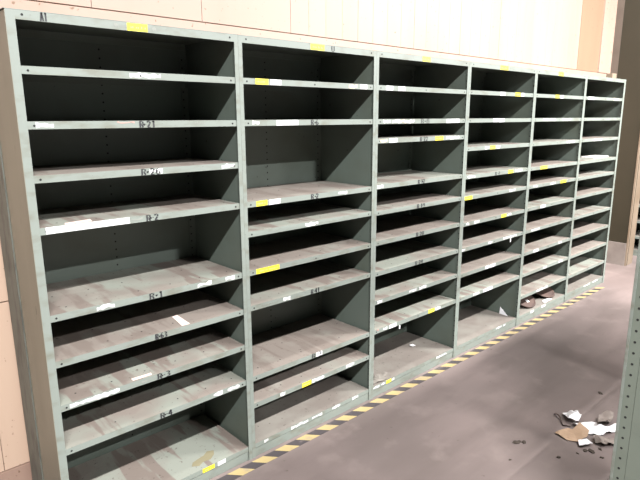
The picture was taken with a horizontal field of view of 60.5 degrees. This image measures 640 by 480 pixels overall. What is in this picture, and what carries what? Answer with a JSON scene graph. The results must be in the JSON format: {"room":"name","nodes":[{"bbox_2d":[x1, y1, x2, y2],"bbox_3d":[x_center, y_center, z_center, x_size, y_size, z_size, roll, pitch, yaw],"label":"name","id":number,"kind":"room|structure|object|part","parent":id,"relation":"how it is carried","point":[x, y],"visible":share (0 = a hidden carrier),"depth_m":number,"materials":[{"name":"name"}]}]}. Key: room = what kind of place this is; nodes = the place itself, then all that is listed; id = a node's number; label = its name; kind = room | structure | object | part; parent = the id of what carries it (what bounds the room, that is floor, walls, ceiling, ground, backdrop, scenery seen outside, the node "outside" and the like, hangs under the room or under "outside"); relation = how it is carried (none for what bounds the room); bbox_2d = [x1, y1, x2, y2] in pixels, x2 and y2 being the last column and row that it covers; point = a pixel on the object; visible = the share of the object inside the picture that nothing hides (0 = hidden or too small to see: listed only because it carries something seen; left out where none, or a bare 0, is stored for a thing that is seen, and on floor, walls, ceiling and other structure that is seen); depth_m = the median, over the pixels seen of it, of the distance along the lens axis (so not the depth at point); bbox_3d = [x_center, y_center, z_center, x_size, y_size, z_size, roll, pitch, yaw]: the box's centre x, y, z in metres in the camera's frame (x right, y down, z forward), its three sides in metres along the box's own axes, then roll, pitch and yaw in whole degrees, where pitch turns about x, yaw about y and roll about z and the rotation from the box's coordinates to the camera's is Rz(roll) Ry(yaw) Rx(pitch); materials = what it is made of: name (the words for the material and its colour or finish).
{"room":"warehouse storage room","nodes":[
{"label":"warehouse storage room","id":0,"kind":"room"},
{"bbox_2d":[0,0,582,471],"bbox_3d":[-0.146,-1.599,3.155,9.360,5.200,0.031,-11,17,-41],"label":"wall","id":1,"kind":"structure","parent":0,"point":[535,32],"depth_m":3.68,"materials":[{"name":"beige paint"}]},
{"bbox_2d":[0,461,31,479],"bbox_3d":[-0.126,0.866,3.692,9.360,0.154,0.020,-11,17,-41],"label":"baseboard","id":2,"kind":"structure","parent":1,"relation":"attached to","point":[23,471],"depth_m":2.54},
{"bbox_2d":[0,0,605,76],"bbox_3d":[-0.134,-1.149,3.244,9.360,0.119,0.021,-11,17,-41],"label":"trim","id":3,"kind":"structure","parent":1,"relation":"attached to","point":[16,4],"depth_m":2.94,"materials":[{"name":"beige paint"}]},
{"bbox_2d":[576,0,604,71],"bbox_3d":[2.864,-3.285,5.604,0.530,2.994,0.033,-11,17,-41],"label":"trim","id":4,"kind":"structure","parent":1,"relation":"attached to","point":[592,10],"depth_m":5.83,"materials":[{"name":"beige paint"}]},
{"bbox_2d":[596,0,617,73],"bbox_3d":[3.187,-3.349,5.883,0.328,2.994,0.045,-11,17,-41],"label":"trim","id":5,"kind":"structure","parent":1,"relation":"attached to","point":[610,6],"depth_m":6.10,"materials":[{"name":"beige paint"}]},
{"bbox_2d":[199,251,636,479],"bbox_3d":[4.688,1.019,3.373,18.000,0.050,12.000,-11,17,-41],"label":"floor","id":6,"kind":"structure","parent":0,"point":[462,422],"depth_m":3.24,"materials":[{"name":"concrete"}]},
{"bbox_2d":[0,7,252,479],"bbox_3d":[-0.847,0.151,2.482,0.919,2.080,0.458,-11,17,-41],"label":"shelving unit","id":7,"kind":"object","parent":6,"relation":"on","point":[122,214],"visible":1,"depth_m":2.48,"materials":[{"name":"paint"}]},
{"bbox_3d":[-1.181,0.217,2.181,0.001,2.062,0.452,-11,17,-41],"label":"panel","id":8,"kind":"part","parent":7,"relation":"part of","materials":[{"name":"paint"}]},
{"bbox_3d":[-1.026,0.252,2.038,0.029,2.078,0.026,-11,17,-41],"label":"post","id":9,"kind":"part","parent":7,"relation":"part of","materials":[{"name":"metal"}]},
{"bbox_3d":[-0.996,0.113,2.642,0.914,2.068,0.003,-11,17,-41],"label":"panel","id":10,"kind":"part","parent":7,"relation":"part of","materials":[{"name":"paint"}]},
{"bbox_3d":[-0.850,-0.848,2.260,0.916,0.032,0.454,-11,17,-41],"label":"panel","id":11,"kind":"part","parent":7,"relation":"part of","materials":[{"name":"paint"}]},
{"bbox_3d":[-0.843,-0.676,2.301,0.864,0.027,0.443,-11,17,-41],"label":"shelf","id":12,"kind":"part","parent":7,"relation":"part of","materials":[{"name":"metal"}]},
{"bbox_3d":[-0.842,-0.495,2.341,0.864,0.027,0.443,-11,17,-41],"label":"shelf","id":13,"kind":"part","parent":7,"relation":"part of","materials":[{"name":"metal"}]},
{"bbox_3d":[-0.841,-0.311,2.381,0.864,0.027,0.443,-11,17,-41],"label":"shelf","id":14,"kind":"part","parent":7,"relation":"part of","materials":[{"name":"metal"}]},
{"bbox_3d":[-0.840,-0.128,2.422,0.864,0.027,0.443,-11,17,-41],"label":"shelf","id":15,"kind":"part","parent":7,"relation":"part of","materials":[{"name":"metal"}]},
{"bbox_3d":[-0.839,0.198,2.494,0.864,0.027,0.443,-11,17,-41],"label":"shelf","id":16,"kind":"part","parent":7,"relation":"part of","materials":[{"name":"metal"}]},
{"bbox_3d":[-0.838,0.379,2.534,0.864,0.027,0.443,-11,17,-41],"label":"shelf","id":17,"kind":"part","parent":7,"relation":"part of","materials":[{"name":"metal"}]},
{"bbox_3d":[-0.837,0.558,2.574,0.864,0.027,0.443,-11,17,-41],"label":"shelf","id":18,"kind":"part","parent":7,"relation":"part of","materials":[{"name":"metal"}]},
{"bbox_3d":[-0.836,0.743,2.615,0.864,0.027,0.443,-11,17,-41],"label":"shelf","id":19,"kind":"part","parent":7,"relation":"part of","materials":[{"name":"metal"}]},
{"bbox_3d":[-0.835,1.104,2.695,0.864,0.025,0.442,-11,17,-41],"label":"shelf","id":20,"kind":"part","parent":7,"relation":"part of","materials":[{"name":"metal"}]},
{"bbox_3d":[-0.674,0.055,2.927,0.041,2.074,0.003,-11,17,-41],"label":"post","id":21,"kind":"part","parent":7,"relation":"part of","materials":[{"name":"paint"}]},
{"bbox_3d":[-0.519,0.079,2.787,0.002,2.068,0.421,-11,17,-41],"label":"panel","id":22,"kind":"part","parent":7,"relation":"part of","materials":[{"name":"paint"}]},
{"bbox_3d":[-0.687,1.177,2.546,0.864,0.046,0.002,-11,17,-41],"label":"kick plate","id":23,"kind":"part","parent":7,"relation":"part of","materials":[{"name":"paint"}]},
{"bbox_3d":[-0.370,0.119,2.623,0.020,2.078,0.026,-11,17,-41],"label":"post","id":24,"kind":"part","parent":7,"relation":"part of","materials":[{"name":"metal"}]},
{"bbox_2d":[234,35,376,457],"bbox_3d":[-0.172,0.015,3.081,0.905,2.080,0.454,-11,17,-41],"label":"shelving unit","id":25,"kind":"object","parent":6,"relation":"on","point":[307,109],"visible":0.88,"depth_m":3.17,"materials":[{"name":"paint"}]},
{"bbox_3d":[-0.511,0.077,2.794,0.002,2.068,0.421,-11,17,-41],"label":"panel","id":26,"kind":"part","parent":25,"relation":"part of","materials":[{"name":"paint"}]},
{"bbox_3d":[-0.355,0.116,2.637,0.020,2.078,0.026,-11,17,-41],"label":"post","id":27,"kind":"part","parent":25,"relation":"part of","materials":[{"name":"metal"}]},
{"bbox_3d":[-0.323,-0.023,3.242,0.902,2.068,0.003,-11,17,-41],"label":"panel","id":28,"kind":"part","parent":25,"relation":"part of","materials":[{"name":"paint"}]},
{"bbox_3d":[-0.174,-0.811,2.896,0.865,0.027,0.443,-11,17,-41],"label":"shelf","id":29,"kind":"part","parent":25,"relation":"part of","materials":[{"name":"metal"}]},
{"bbox_3d":[-0.177,-0.984,2.860,0.904,0.032,0.454,-11,17,-41],"label":"panel","id":30,"kind":"part","parent":25,"relation":"part of","materials":[{"name":"paint"}]},
{"bbox_3d":[-0.174,-0.630,2.936,0.865,0.027,0.443,-11,17,-41],"label":"shelf","id":31,"kind":"part","parent":25,"relation":"part of","materials":[{"name":"metal"}]},
{"bbox_3d":[-0.171,-0.123,3.049,0.865,0.027,0.443,-11,17,-41],"label":"shelf","id":32,"kind":"part","parent":25,"relation":"part of","materials":[{"name":"metal"}]},
{"bbox_3d":[-0.172,-0.263,3.018,0.865,0.027,0.443,-11,17,-41],"label":"shelf","id":33,"kind":"part","parent":25,"relation":"part of","materials":[{"name":"metal"}]},
{"bbox_3d":[-0.170,0.238,3.129,0.865,0.027,0.443,-11,17,-41],"label":"shelf","id":34,"kind":"part","parent":25,"relation":"part of","materials":[{"name":"metal"}]},
{"bbox_3d":[-0.170,0.062,3.090,0.865,0.027,0.443,-11,17,-41],"label":"shelf","id":35,"kind":"part","parent":25,"relation":"part of","materials":[{"name":"metal"}]},
{"bbox_3d":[-0.168,0.603,3.210,0.865,0.027,0.443,-11,17,-41],"label":"shelf","id":36,"kind":"part","parent":25,"relation":"part of","materials":[{"name":"metal"}]},
{"bbox_3d":[-0.167,0.748,3.242,0.865,0.027,0.443,-11,17,-41],"label":"shelf","id":37,"kind":"part","parent":25,"relation":"part of","materials":[{"name":"metal"}]},
{"bbox_3d":[-0.166,0.969,3.291,0.865,0.025,0.442,-11,17,-41],"label":"shelf","id":38,"kind":"part","parent":25,"relation":"part of","materials":[{"name":"metal"}]},
{"bbox_3d":[-0.019,1.042,3.142,0.865,0.046,0.002,-11,17,-41],"label":"kick plate","id":39,"kind":"part","parent":25,"relation":"part of","materials":[{"name":"paint"}]},
{"bbox_3d":[-0.005,-0.080,3.523,0.041,2.074,0.003,-11,17,-41],"label":"post","id":40,"kind":"part","parent":25,"relation":"part of","materials":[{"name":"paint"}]},
{"bbox_3d":[0.149,-0.057,3.383,0.002,2.068,0.421,-11,17,-41],"label":"panel","id":41,"kind":"part","parent":25,"relation":"part of","materials":[{"name":"paint"}]},
{"bbox_3d":[0.298,-0.016,3.219,0.020,2.078,0.026,-11,17,-41],"label":"post","id":42,"kind":"part","parent":25,"relation":"part of","materials":[{"name":"metal"}]},
{"bbox_2d":[217,287,604,479],"bbox_3d":[0.835,0.908,3.835,5.676,0.001,0.059,-11,17,-41],"label":"tape","id":43,"kind":"object","parent":6,"relation":"on","point":[296,443],"visible":1,"depth_m":3.42,"materials":[{"name":"yellow plastic"}]},
{"bbox_2d":[367,51,469,398],"bbox_3d":[0.499,-0.120,3.679,0.911,2.080,0.454,-11,17,-41],"label":"shelving unit","id":44,"kind":"object","parent":6,"relation":"on","point":[421,104],"visible":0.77,"depth_m":3.81,"materials":[{"name":"paint"}]},
{"bbox_3d":[0.158,-0.059,3.390,0.002,2.068,0.421,-11,17,-41],"label":"panel","id":45,"kind":"part","parent":44,"relation":"part of","materials":[{"name":"paint"}]},
{"bbox_3d":[0.314,-0.019,3.233,0.020,2.078,0.026,-11,17,-41],"label":"post","id":46,"kind":"part","parent":44,"relation":"part of","materials":[{"name":"metal"}]},
{"bbox_2d":[373,371,390,383],"bbox_3d":[0.387,0.888,3.547,0.200,0.014,0.084,-11,17,-41],"label":"heap","id":47,"kind":"object","parent":44,"relation":"on","point":[383,375],"visible":0.98,"depth_m":3.56,"materials":[{"name":"white paper"}]},
{"bbox_3d":[0.348,-0.159,3.840,0.908,2.068,0.003,-11,17,-41],"label":"panel","id":48,"kind":"part","parent":44,"relation":"part of","materials":[{"name":"paint"}]},
{"bbox_3d":[0.668,-0.216,4.123,0.041,2.074,0.003,-11,17,-41],"label":"post","id":49,"kind":"part","parent":44,"relation":"part of","materials":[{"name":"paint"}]},
{"bbox_3d":[0.652,0.906,3.740,0.871,0.046,0.002,-11,17,-41],"label":"kick plate","id":50,"kind":"part","parent":44,"relation":"part of","materials":[{"name":"paint"}]},
{"bbox_3d":[0.504,0.833,3.889,0.871,0.025,0.442,-11,17,-41],"label":"shelf","id":51,"kind":"part","parent":44,"relation":"part of","materials":[{"name":"metal"}]},
{"bbox_3d":[0.503,0.469,3.808,0.871,0.027,0.443,-11,17,-41],"label":"shelf","id":52,"kind":"part","parent":44,"relation":"part of","materials":[{"name":"metal"}]},
{"bbox_3d":[0.502,0.284,3.767,0.871,0.027,0.443,-11,17,-41],"label":"shelf","id":53,"kind":"part","parent":44,"relation":"part of","materials":[{"name":"metal"}]},
{"bbox_3d":[0.501,0.108,3.728,0.871,0.027,0.443,-11,17,-41],"label":"shelf","id":54,"kind":"part","parent":44,"relation":"part of","materials":[{"name":"metal"}]},
{"bbox_3d":[0.500,-0.077,3.687,0.871,0.027,0.443,-11,17,-41],"label":"shelf","id":55,"kind":"part","parent":44,"relation":"part of","materials":[{"name":"metal"}]},
{"bbox_3d":[0.500,-0.254,3.648,0.871,0.027,0.443,-11,17,-41],"label":"shelf","id":56,"kind":"part","parent":44,"relation":"part of","materials":[{"name":"metal"}]},
{"bbox_3d":[0.499,-0.405,3.615,0.871,0.027,0.443,-11,17,-41],"label":"shelf","id":57,"kind":"part","parent":44,"relation":"part of","materials":[{"name":"metal"}]},
{"bbox_3d":[0.498,-0.660,3.558,0.871,0.027,0.443,-11,17,-41],"label":"shelf","id":58,"kind":"part","parent":44,"relation":"part of","materials":[{"name":"metal"}]},
{"bbox_3d":[0.497,-0.766,3.534,0.871,0.027,0.443,-11,17,-41],"label":"shelf","id":59,"kind":"part","parent":44,"relation":"part of","materials":[{"name":"metal"}]},
{"bbox_3d":[0.496,-0.947,3.494,0.871,0.027,0.443,-11,17,-41],"label":"shelf","id":60,"kind":"part","parent":44,"relation":"part of","materials":[{"name":"metal"}]},
{"bbox_3d":[0.494,-1.120,3.458,0.910,0.032,0.454,-11,17,-41],"label":"panel","id":61,"kind":"part","parent":44,"relation":"part of","materials":[{"name":"paint"}]},
{"bbox_3d":[0.823,-0.193,3.983,0.002,2.068,0.421,-11,17,-41],"label":"panel","id":62,"kind":"part","parent":44,"relation":"part of","materials":[{"name":"paint"}]},
{"bbox_3d":[0.971,-0.152,3.819,0.020,2.078,0.026,-11,17,-41],"label":"post","id":63,"kind":"part","parent":44,"relation":"part of","materials":[{"name":"metal"}]},
{"bbox_2d":[452,61,536,356],"bbox_3d":[1.173,-0.257,4.281,0.915,2.080,0.454,-11,17,-41],"label":"shelving unit","id":64,"kind":"object","parent":6,"relation":"on","point":[500,97],"visible":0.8,"depth_m":4.42,"materials":[{"name":"paint"}]},
{"bbox_3d":[0.831,-0.195,3.990,0.002,2.068,0.421,-11,17,-41],"label":"panel","id":65,"kind":"part","parent":64,"relation":"part of","materials":[{"name":"paint"}]},
{"bbox_3d":[0.987,-0.155,3.833,0.020,2.078,0.026,-11,17,-41],"label":"post","id":66,"kind":"part","parent":64,"relation":"part of","materials":[{"name":"metal"}]},
{"bbox_3d":[1.022,-0.296,4.441,0.912,2.068,0.003,-11,17,-41],"label":"panel","id":67,"kind":"part","parent":64,"relation":"part of","materials":[{"name":"paint"}]},
{"bbox_3d":[1.344,-0.353,4.726,0.041,2.074,0.003,-11,17,-41],"label":"post","id":68,"kind":"part","parent":64,"relation":"part of","materials":[{"name":"metal"}]},
{"bbox_3d":[1.327,0.769,4.342,0.875,0.046,0.002,-11,17,-41],"label":"kick plate","id":69,"kind":"part","parent":64,"relation":"part of","materials":[{"name":"paint"}]},
{"bbox_3d":[1.179,0.697,4.491,0.875,0.025,0.442,-11,17,-41],"label":"shelf","id":70,"kind":"part","parent":64,"relation":"part of","materials":[{"name":"metal"}]},
{"bbox_3d":[1.177,0.336,4.410,0.875,0.027,0.443,-11,17,-41],"label":"shelf","id":71,"kind":"part","parent":64,"relation":"part of","materials":[{"name":"metal"}]},
{"bbox_3d":[1.177,0.159,4.371,0.875,0.027,0.443,-11,17,-41],"label":"shelf","id":72,"kind":"part","parent":64,"relation":"part of","materials":[{"name":"metal"}]},
{"bbox_3d":[1.176,-0.026,4.330,0.875,0.027,0.443,-11,17,-41],"label":"shelf","id":73,"kind":"part","parent":64,"relation":"part of","materials":[{"name":"metal"}]},
{"bbox_3d":[1.175,-0.204,4.291,0.875,0.027,0.443,-11,17,-41],"label":"shelf","id":74,"kind":"part","parent":64,"relation":"part of","materials":[{"name":"metal"}]},
{"bbox_3d":[1.174,-0.386,4.250,0.875,0.027,0.443,-11,17,-41],"label":"shelf","id":75,"kind":"part","parent":64,"relation":"part of","materials":[{"name":"metal"}]},
{"bbox_3d":[1.173,-0.529,4.219,0.875,0.027,0.443,-11,17,-41],"label":"shelf","id":76,"kind":"part","parent":64,"relation":"part of","materials":[{"name":"metal"}]},
{"bbox_3d":[1.173,-0.717,4.177,0.875,0.027,0.443,-11,17,-41],"label":"shelf","id":77,"kind":"part","parent":64,"relation":"part of","materials":[{"name":"metal"}]},
{"bbox_3d":[1.172,-0.902,4.136,0.875,0.027,0.443,-11,17,-41],"label":"shelf","id":78,"kind":"part","parent":64,"relation":"part of","materials":[{"name":"metal"}]},
{"bbox_3d":[1.171,-1.083,4.096,0.875,0.027,0.443,-11,17,-41],"label":"shelf","id":79,"kind":"part","parent":64,"relation":"part of","materials":[{"name":"metal"}]},
{"bbox_3d":[1.499,-0.330,4.586,0.002,2.068,0.421,-11,17,-41],"label":"panel","id":80,"kind":"part","parent":64,"relation":"part of","materials":[{"name":"paint"}]},
{"bbox_2d":[499,307,506,315],"bbox_3d":[1.569,0.608,4.682,0.009,0.060,0.085,-9,15,-35],"label":"triangle","id":81,"kind":"object","parent":64,"relation":"on","point":[501,311],"visible":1,"depth_m":4.69,"materials":[{"name":"white paper"}]},
{"bbox_3d":[1.168,-1.256,4.059,0.914,0.032,0.454,-11,17,-41],"label":"panel","id":82,"kind":"part","parent":64,"relation":"part of","materials":[{"name":"paint"}]},
{"bbox_3d":[1.647,-0.289,4.422,0.020,2.078,0.026,-11,17,-41],"label":"post","id":83,"kind":"part","parent":64,"relation":"part of","materials":[{"name":"metal"}]},
{"bbox_2d":[515,69,586,325],"bbox_3d":[1.849,-0.393,4.883,0.913,2.080,0.454,-11,17,-41],"label":"shelving unit","id":84,"kind":"object","parent":6,"relation":"on","point":[559,96],"visible":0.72,"depth_m":5.01,"materials":[{"name":"paint"}]},
{"bbox_3d":[1.663,-0.292,4.436,0.020,2.078,0.026,-11,17,-41],"label":"post","id":85,"kind":"part","parent":84,"relation":"part of","materials":[{"name":"metal"}]},
{"bbox_2d":[520,295,535,307],"bbox_3d":[1.814,0.515,4.910,0.244,0.130,0.211,-11,16,-39],"label":"pad","id":86,"kind":"object","parent":84,"relation":"on","point":[529,302],"visible":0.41,"depth_m":4.87,"materials":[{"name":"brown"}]},
{"bbox_3d":[2.002,0.633,4.944,0.873,0.046,0.002,-11,17,-41],"label":"kick plate","id":87,"kind":"part","parent":84,"relation":"part of","materials":[{"name":"paint"}]},
{"bbox_3d":[1.854,0.560,5.093,0.873,0.025,0.442,-11,17,-41],"label":"shelf","id":88,"kind":"part","parent":84,"relation":"part of","materials":[{"name":"metal"}]},
{"bbox_3d":[1.854,0.389,5.055,0.873,0.027,0.443,-11,17,-41],"label":"shelf","id":89,"kind":"part","parent":84,"relation":"part of","materials":[{"name":"metal"}]},
{"bbox_3d":[1.853,0.201,5.013,0.873,0.027,0.443,-11,17,-41],"label":"shelf","id":90,"kind":"part","parent":84,"relation":"part of","materials":[{"name":"metal"}]},
{"bbox_2d":[536,287,554,297],"bbox_3d":[2.077,0.449,5.199,0.277,0.131,0.303,10,16,38],"label":"pad","id":91,"kind":"object","parent":84,"relation":"on","point":[548,292],"visible":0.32,"depth_m":5.13,"materials":[{"name":"paper"}]},
{"bbox_3d":[1.852,0.021,4.973,0.873,0.027,0.443,-11,17,-41],"label":"shelf","id":92,"kind":"part","parent":84,"relation":"part of","materials":[{"name":"metal"}]},
{"bbox_3d":[1.851,-0.162,4.933,0.873,0.027,0.443,-11,17,-41],"label":"shelf","id":93,"kind":"part","parent":84,"relation":"part of","materials":[{"name":"metal"}]},
{"bbox_3d":[1.850,-0.343,4.892,0.873,0.027,0.443,-11,17,-41],"label":"shelf","id":94,"kind":"part","parent":84,"relation":"part of","materials":[{"name":"metal"}]},
{"bbox_3d":[1.849,-0.522,4.853,0.873,0.027,0.443,-11,17,-41],"label":"shelf","id":95,"kind":"part","parent":84,"relation":"part of","materials":[{"name":"metal"}]},
{"bbox_3d":[1.849,-0.664,4.821,0.873,0.027,0.443,-11,17,-41],"label":"shelf","id":96,"kind":"part","parent":84,"relation":"part of","materials":[{"name":"metal"}]},
{"bbox_3d":[2.173,-0.466,5.187,0.002,2.068,0.421,-11,17,-41],"label":"panel","id":97,"kind":"part","parent":84,"relation":"part of","materials":[{"name":"paint"}]},
{"bbox_3d":[1.848,-0.854,4.779,0.873,0.027,0.443,-11,17,-41],"label":"shelf","id":98,"kind":"part","parent":84,"relation":"part of","materials":[{"name":"metal"}]},
{"bbox_3d":[1.847,-1.039,4.738,0.873,0.027,0.443,-11,17,-41],"label":"shelf","id":99,"kind":"part","parent":84,"relation":"part of","materials":[{"name":"metal"}]},
{"bbox_3d":[1.846,-1.220,4.698,0.873,0.027,0.443,-11,17,-41],"label":"shelf","id":100,"kind":"part","parent":84,"relation":"part of","materials":[{"name":"metal"}]},
{"bbox_3d":[1.844,-1.393,4.662,0.912,0.032,0.454,-11,17,-41],"label":"panel","id":101,"kind":"part","parent":84,"relation":"part of","materials":[{"name":"paint"}]},
{"bbox_3d":[2.322,-0.426,5.023,0.020,2.078,0.026,-11,17,-41],"label":"post","id":102,"kind":"part","parent":84,"relation":"part of","materials":[{"name":"metal"}]},
{"bbox_2d":[555,422,588,441],"bbox_3d":[1.398,1.061,3.022,0.159,0.044,0.108,-3,13,-14],"label":"paper scrap","id":103,"kind":"object","parent":6,"relation":"on","point":[579,431],"visible":1,"depth_m":3.03,"materials":[{"name":"brown paper"}]},
{"bbox_2d":[563,410,581,420],"bbox_3d":[1.473,1.018,3.199,0.084,0.036,0.114,1,13,7],"label":"crumpled paper","id":104,"kind":"object","parent":6,"relation":"on","point":[575,415],"visible":1,"depth_m":3.18,"materials":[{"name":"white paper"}]},
{"bbox_2d":[578,439,592,445],"bbox_3d":[1.418,1.086,2.950,0.083,0.008,0.055,-3,13,-13],"label":"paper scrap","id":105,"kind":"object","parent":6,"relation":"on","point":[581,441],"visible":1,"depth_m":2.95,"materials":[{"name":"white paper"}]},
{"bbox_2d":[563,75,625,300],"bbox_3d":[2.527,-0.531,5.489,0.926,2.080,0.454,-11,17,-41],"label":"shelving unit","id":106,"kind":"object","parent":6,"relation":"on","point":[603,99],"visible":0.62,"depth_m":5.62,"materials":[{"name":"paint"}]},
{"bbox_3d":[2.337,-0.429,5.037,0.020,2.078,0.026,-11,17,-41],"label":"post","id":107,"kind":"part","parent":106,"relation":"part of","materials":[{"name":"metal"}]},
{"bbox_3d":[2.674,0.497,5.543,0.866,0.046,0.002,-11,17,-41],"label":"kick plate","id":108,"kind":"part","parent":106,"relation":"part of","materials":[{"name":"paint"}]},
{"bbox_3d":[2.526,0.424,5.692,0.866,0.025,0.442,-11,17,-41],"label":"shelf","id":109,"kind":"part","parent":106,"relation":"part of","materials":[{"name":"metal"}]},
{"bbox_3d":[2.526,0.257,5.655,0.866,0.027,0.443,-11,17,-41],"label":"shelf","id":110,"kind":"part","parent":106,"relation":"part of","materials":[{"name":"metal"}]},
{"bbox_3d":[2.525,0.067,5.612,0.866,0.027,0.443,-11,17,-41],"label":"shelf","id":111,"kind":"part","parent":106,"relation":"part of","materials":[{"name":"metal"}]},
{"bbox_3d":[2.524,-0.116,5.572,0.866,0.027,0.443,-11,17,-41],"label":"shelf","id":112,"kind":"part","parent":106,"relation":"part of","materials":[{"name":"metal"}]},
{"bbox_3d":[2.523,-0.296,5.532,0.866,0.027,0.443,-11,17,-41],"label":"shelf","id":113,"kind":"part","parent":106,"relation":"part of","materials":[{"name":"metal"}]},
{"bbox_2d":[580,155,607,157],"bbox_3d":[2.743,-0.834,5.491,0.350,0.012,0.140,-11,17,-41],"label":"board","id":114,"kind":"object","parent":106,"relation":"on","point":[589,156],"visible":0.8,"depth_m":5.43,"materials":[{"name":"white"}]},
{"bbox_3d":[2.522,-0.485,5.490,0.866,0.027,0.443,-11,17,-41],"label":"shelf","id":115,"kind":"part","parent":106,"relation":"part of","materials":[{"name":"metal"}]},
{"bbox_3d":[2.521,-0.653,5.453,0.866,0.027,0.443,-11,17,-41],"label":"shelf","id":116,"kind":"part","parent":106,"relation":"part of","materials":[{"name":"metal"}]},
{"bbox_3d":[2.521,-0.797,5.421,0.866,0.027,0.443,-11,17,-41],"label":"shelf","id":117,"kind":"part","parent":106,"relation":"part of","materials":[{"name":"metal"}]},
{"bbox_3d":[2.857,-0.605,5.797,0.002,2.068,0.421,-11,17,-41],"label":"panel","id":118,"kind":"part","parent":106,"relation":"part of","materials":[{"name":"paint"}]},
{"bbox_3d":[2.520,-0.991,5.378,0.866,0.027,0.443,-11,17,-41],"label":"shelf","id":119,"kind":"part","parent":106,"relation":"part of","materials":[{"name":"metal"}]},
{"bbox_3d":[2.519,-1.175,5.337,0.866,0.027,0.443,-11,17,-41],"label":"shelf","id":120,"kind":"part","parent":106,"relation":"part of","materials":[{"name":"metal"}]},
{"bbox_3d":[2.518,-1.355,5.297,0.866,0.027,0.443,-11,17,-41],"label":"shelf","id":121,"kind":"part","parent":106,"relation":"part of","materials":[{"name":"metal"}]},
{"bbox_3d":[2.523,-1.530,5.267,0.924,0.032,0.454,-11,17,-41],"label":"panel","id":122,"kind":"part","parent":106,"relation":"part of","materials":[{"name":"paint"}]},
{"bbox_2d":[606,73,616,77],"bbox_3d":[2.886,-1.618,5.441,0.100,0.060,0.060,-11,17,-41],"label":"block","id":123,"kind":"object","parent":106,"relation":"on","point":[610,75],"visible":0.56,"depth_m":5.41,"materials":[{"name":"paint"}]},
{"bbox_3d":[2.998,-0.562,5.627,0.040,2.078,0.026,-11,17,-41],"label":"post","id":124,"kind":"part","parent":106,"relation":"part of","materials":[{"name":"metal"}]},
{"bbox_2d":[573,422,615,434],"bbox_3d":[1.585,1.053,3.101,0.256,0.024,0.138,-3,13,-12],"label":"paper sheet","id":125,"kind":"object","parent":6,"relation":"on","point":[593,427],"visible":0.73,"depth_m":3.08,"materials":[{"name":"white paper"}]},
{"bbox_2d":[593,435,613,443],"bbox_3d":[1.545,1.078,2.962,0.119,0.034,0.093,3,13,15],"label":"paper scrap","id":126,"kind":"object","parent":6,"relation":"on","point":[598,439],"visible":0.81,"depth_m":2.96,"materials":[{"name":"grey paper"}]},
{"bbox_2d":[598,410,613,421],"bbox_3d":[1.629,1.018,3.149,0.191,0.032,0.075,-11,17,-41],"label":"paper scrap","id":127,"kind":"object","parent":6,"relation":"on","point":[607,416],"visible":1,"depth_m":3.17,"materials":[{"name":"grey paper"}]},
{"bbox_2d":[609,236,639,479],"bbox_3d":[1.487,0.267,1.914,0.923,2.080,0.460,-11,17,-41],"label":"shelving unit","id":128,"kind":"object","parent":6,"relation":"on","point":[625,464],"visible":1,"depth_m":1.81,"materials":[{"name":"paint"}]},
{"bbox_3d":[1.169,0.336,1.598,0.002,2.064,0.413,-11,17,-41],"label":"panel","id":129,"kind":"part","parent":128,"relation":"part of","materials":[{"name":"paint"}]},
{"bbox_2d":[633,201,639,255],"bbox_3d":[4.359,-0.804,6.681,0.454,2.080,0.913,-11,17,-41],"label":"shelving unit","id":130,"kind":"object","parent":6,"relation":"on","point":[637,234],"visible":0.09,"depth_m":7.13,"materials":[{"name":"paint"}]},
{"bbox_3d":[4.362,0.150,6.891,0.442,0.025,0.873,-11,17,-41],"label":"shelf","id":131,"kind":"part","parent":130,"relation":"part of","materials":[{"name":"metal"}]},
{"bbox_3d":[4.361,-0.016,6.854,0.443,0.027,0.873,-11,17,-41],"label":"shelf","id":132,"kind":"part","parent":130,"relation":"part of","materials":[{"name":"metal"}]},
{"bbox_3d":[4.230,-0.901,7.139,0.003,2.074,0.041,-11,17,-41],"label":"post","id":133,"kind":"part","parent":130,"relation":"part of","materials":[{"name":"paint"}]},
{"bbox_2d":[606,0,639,242],"bbox_3d":[3.427,-2.303,6.257,0.194,5.200,0.698,-11,17,-41],"label":"pillar","id":134,"kind":"structure","parent":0,"point":[629,55],"depth_m":6.23,"materials":[{"name":"brown paint"}]},
{"bbox_2d":[603,240,626,265],"bbox_3d":[3.408,0.130,6.671,0.014,0.270,0.558,-11,17,-41],"label":"baseboard","id":135,"kind":"structure","parent":134,"relation":"attached to","point":[616,251],"depth_m":6.54,"materials":[{"name":"grey paint"}]},
{"bbox_2d":[610,0,624,77],"bbox_3d":[3.353,-2.425,6.160,0.005,4.920,0.080,-11,17,-41],"label":"trim","id":136,"kind":"structure","parent":134,"relation":"attached to","point":[621,3],"depth_m":6.19,"materials":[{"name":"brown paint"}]},
{"bbox_2d":[624,135,639,265],"bbox_3d":[3.671,-2.247,6.000,0.209,5.200,0.018,-11,17,-41],"label":"trim","id":137,"kind":"structure","parent":134,"relation":"attached to","point":[636,188],"depth_m":6.41,"materials":[{"name":"beige paint"}]}
]}

